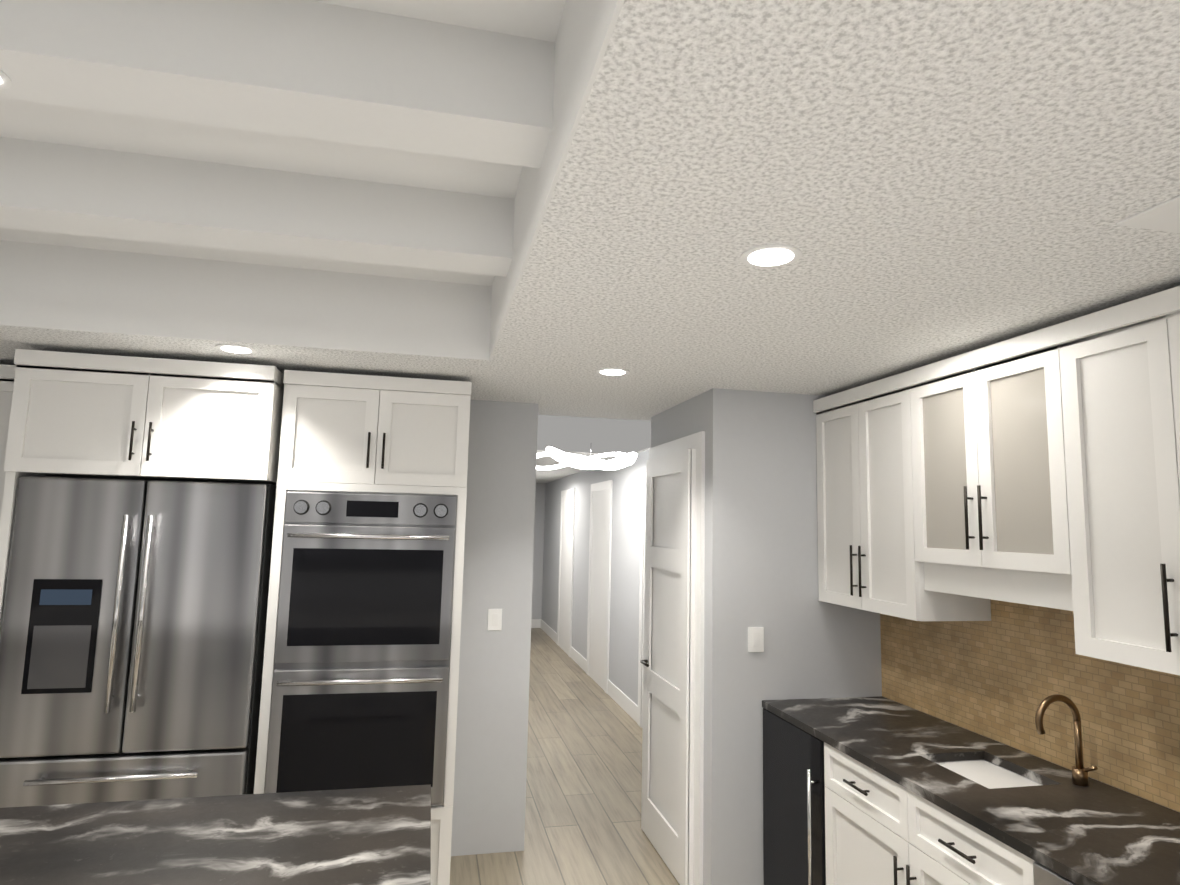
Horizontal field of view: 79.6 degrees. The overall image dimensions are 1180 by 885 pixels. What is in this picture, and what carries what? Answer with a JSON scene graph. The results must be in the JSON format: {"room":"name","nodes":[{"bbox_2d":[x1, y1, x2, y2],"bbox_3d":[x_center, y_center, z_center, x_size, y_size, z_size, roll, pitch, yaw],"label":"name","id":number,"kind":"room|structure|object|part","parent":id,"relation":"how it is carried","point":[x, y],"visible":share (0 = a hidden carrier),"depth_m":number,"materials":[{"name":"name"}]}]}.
{"room":"kitchen","nodes":[
{"label":"kitchen","id":0,"kind":"room"},
{"bbox_2d":[451,400,537,855],"bbox_3d":[-2.026,0.897,3.591,3.460,2.400,0.150,3,-7,-12],"label":"wall","id":1,"kind":"structure","parent":0,"point":[489,802],"depth_m":3.84,"materials":[{"name":"grey paint"}]},
{"bbox_2d":[0,364,15,518],"bbox_3d":[-2.681,0.149,3.268,0.506,0.960,0.348,3,-7,-12],"label":"upper cabinet","id":2,"kind":"object","parent":1,"relation":"attached to","point":[7,375],"visible":0.15,"depth_m":3.13,"materials":[{"name":"white wood"}]},
{"bbox_2d":[488,609,501,630],"bbox_3d":[-0.516,0.961,3.840,0.075,0.115,0.009,3,-7,-12],"label":"switch plate","id":3,"kind":"object","parent":1,"relation":"attached to","point":[494,615],"depth_m":3.84,"materials":[{"name":"white plastic"}]},
{"bbox_2d":[531,483,545,618],"bbox_3d":[-1.433,1.860,11.812,1.600,2.400,0.150,3,-7,-12],"label":"wall","id":4,"kind":"structure","parent":0,"point":[538,552],"depth_m":11.87,"materials":[{"name":"grey paint"}]},
{"bbox_2d":[450,628,679,884],"bbox_3d":[-1.543,2.379,5.644,7.400,0.050,14.060,3,-7,-12],"label":"floor","id":5,"kind":"structure","parent":0,"point":[583,807],"depth_m":4.54,"materials":[{"name":"brown wood"}]},
{"bbox_2d":[0,476,275,807],"bbox_3d":[-1.925,1.107,3.127,0.924,1.856,0.742,3,-7,-12],"label":"fridge","id":6,"kind":"object","parent":5,"relation":"on","point":[133,633],"visible":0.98,"depth_m":2.85,"materials":[{"name":"grey metal"}]},
{"bbox_2d":[0,349,283,634],"bbox_3d":[-1.933,0.863,3.149,0.970,2.370,0.752,3,-7,-12],"label":"tall cabinet","id":7,"kind":"object","parent":5,"relation":"on","point":[78,415],"visible":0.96,"depth_m":2.92,"materials":[{"name":"white wood"}]},
{"bbox_2d":[0,784,430,884],"bbox_3d":[-1.002,1.391,1.212,1.380,0.920,1.614,3,-7,-12],"label":"kitchen island","id":8,"kind":"object","parent":5,"relation":"on","point":[371,836],"visible":1,"depth_m":1.77,"materials":[{"name":"stone"}]},
{"bbox_2d":[254,370,471,884],"bbox_3d":[-1.041,0.908,3.358,0.815,2.370,0.724,3,-7,-12],"label":"tall cabinet","id":9,"kind":"object","parent":5,"relation":"on","point":[360,680],"visible":0.94,"depth_m":3.09,"materials":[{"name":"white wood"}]},
{"bbox_2d":[762,694,1179,884],"bbox_3d":[1.328,1.433,2.345,0.691,1.205,2.108,3,-7,-12],"label":"wet bar","id":10,"kind":"object","parent":5,"relation":"on","point":[879,790],"visible":1,"depth_m":2.41,"materials":[{"name":"black stone"}]},
{"bbox_2d":[0,0,1179,482],"bbox_3d":[-1.532,-0.286,5.368,5.450,0.380,13.170,3,-7,-12],"label":"ceiling","id":11,"kind":"structure","parent":0,"point":[922,182],"depth_m":1.47,"materials":[{"name":"white paint"}]},
{"bbox_2d":[0,70,10,89],"bbox_3d":[-1.131,-0.682,1.306,0.099,0.006,0.099,4,-7,-21],"label":"recessed light","id":12,"kind":"object","parent":11,"relation":"in","point":[5,82],"depth_m":1.33,"materials":[{"name":"white plastic"}]},
{"bbox_2d":[215,344,255,353],"bbox_3d":[-1.436,-0.378,2.871,0.149,0.006,0.149,4,-7,-18],"label":"recessed light","id":13,"kind":"object","parent":11,"relation":"in","point":[231,348],"depth_m":2.86,"materials":[{"name":"white plastic"}]},
{"bbox_2d":[0,0,623,359],"bbox_3d":[-1.066,-0.740,1.348,2.000,0.379,2.970,3,-7,-12],"label":"ceiling beams","id":14,"kind":"structure","parent":11,"relation":"attached to","point":[380,176],"depth_m":1.92,"materials":[{"name":"white paint"}]},
{"bbox_2d":[536,446,636,469],"bbox_3d":[-0.052,0.116,5.845,0.913,0.240,0.372,3,-7,-12],"label":"chandelier","id":15,"kind":"object","parent":11,"relation":"hanging from","point":[580,462],"visible":0.96,"depth_m":5.75,"materials":[{"name":"silver metal"}]},
{"bbox_2d":[537,415,650,453],"bbox_3d":[0.020,-0.030,5.595,1.200,0.003,2.150,3,-7,-12],"label":"wall","id":16,"kind":"structure","parent":11,"relation":"attached to","point":[577,434],"depth_m":5.32,"materials":[{"name":"grey paint"}]},
{"bbox_2d":[596,368,629,375],"bbox_3d":[0.101,-0.312,3.132,0.149,0.006,0.149,6,-8,-36],"label":"recessed light","id":17,"kind":"object","parent":11,"relation":"in","point":[603,371],"depth_m":3.12,"materials":[{"name":"white plastic"}]},
{"bbox_2d":[740,244,801,267],"bbox_3d":[0.449,-0.462,1.760,0.149,0.006,0.149,4,-7,-18],"label":"recessed light","id":18,"kind":"object","parent":11,"relation":"in","point":[770,255],"depth_m":1.75,"materials":[{"name":"white plastic"}]},
{"bbox_2d":[1116,195,1179,233],"bbox_3d":[1.333,-0.474,1.470,0.360,0.006,0.200,3,-7,-12],"label":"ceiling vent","id":19,"kind":"object","parent":11,"relation":"in","point":[1164,216],"visible":1,"depth_m":1.47,"materials":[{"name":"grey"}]},
{"bbox_2d":[541,450,648,704],"bbox_3d":[0.128,1.475,8.159,0.150,2.400,7.700,3,-7,-12],"label":"wall","id":20,"kind":"structure","parent":0,"point":[624,594],"depth_m":7.30,"materials":[{"name":"grey paint"}]},
{"bbox_2d":[651,388,882,884],"bbox_3d":[0.977,1.005,3.917,1.050,2.400,1.000,3,-7,-12],"label":"wall","id":21,"kind":"structure","parent":0,"point":[761,544],"depth_m":3.42,"materials":[{"name":"grey paint"}]},
{"bbox_2d":[748,627,763,651],"bbox_3d":[0.789,0.937,3.363,0.080,0.115,0.009,3,-7,-12],"label":"switch plate","id":22,"kind":"object","parent":21,"relation":"attached to","point":[755,639],"depth_m":3.36,"materials":[{"name":"white plastic"}]},
{"bbox_2d":[880,599,1179,812],"bbox_3d":[1.748,0.860,2.508,0.160,2.400,2.100,3,-7,-12],"label":"backsplash","id":23,"kind":"structure","parent":0,"point":[1005,671],"depth_m":2.59,"materials":[{"name":"brown tile"}]},
{"bbox_2d":[813,368,1008,620],"bbox_3d":[1.381,0.249,3.171,0.348,0.990,0.777,3,-7,-12],"label":"upper cabinet","id":24,"kind":"object","parent":23,"relation":"attached to","point":[871,543],"depth_m":3.03,"materials":[{"name":"white wood"}]},
{"bbox_2d":[917,324,1072,581],"bbox_3d":[1.532,0.062,2.523,0.348,0.760,0.700,3,-7,-12],"label":"upper cabinet","id":25,"kind":"object","parent":23,"relation":"attached to","point":[1041,467],"depth_m":2.41,"materials":[{"name":"white wood"}]},
{"bbox_2d":[1049,286,1179,675],"bbox_3d":[1.671,0.106,1.877,0.348,0.990,0.716,3,-7,-12],"label":"upper cabinet","id":26,"kind":"object","parent":23,"relation":"attached to","point":[1120,364],"depth_m":1.96,"materials":[{"name":"white wood"}]},
{"bbox_3d":[-1.276,1.400,7.801,0.150,2.400,7.800,3,-7,-12],"label":"wall","id":27,"kind":"structure","parent":0,"visible":0},
{"bbox_2d":[531,473,642,726],"bbox_3d":[-0.582,1.540,7.993,1.300,2.200,7.700,3,-7,-12],"label":"molding","id":28,"kind":"structure","parent":27,"relation":"attached to","point":[594,666],"depth_m":7.98,"materials":[{"name":"white wood"}]},
{"bbox_2d":[640,449,695,884],"bbox_3d":[0.399,1.118,3.817,0.097,2.110,0.720,3,-7,-12],"label":"door","id":29,"kind":"structure","parent":27,"relation":"in","point":[667,819],"depth_m":3.74,"materials":[{"name":"white wood"}]},
{"bbox_3d":[0.322,1.253,4.016,0.044,0.018,0.129,3,-7,-12],"label":"hall door lever handle","id":30,"kind":"part","parent":29,"relation":"part of","materials":[{"name":"black metal"}]},
{"bbox_2d":[642,431,704,884],"bbox_3d":[0.445,1.083,3.830,0.018,2.200,0.880,3,-7,-12],"label":"door frame","id":31,"kind":"structure","parent":27,"relation":"attached to","point":[696,441],"depth_m":3.45,"materials":[{"name":"white wood"}]}
]}

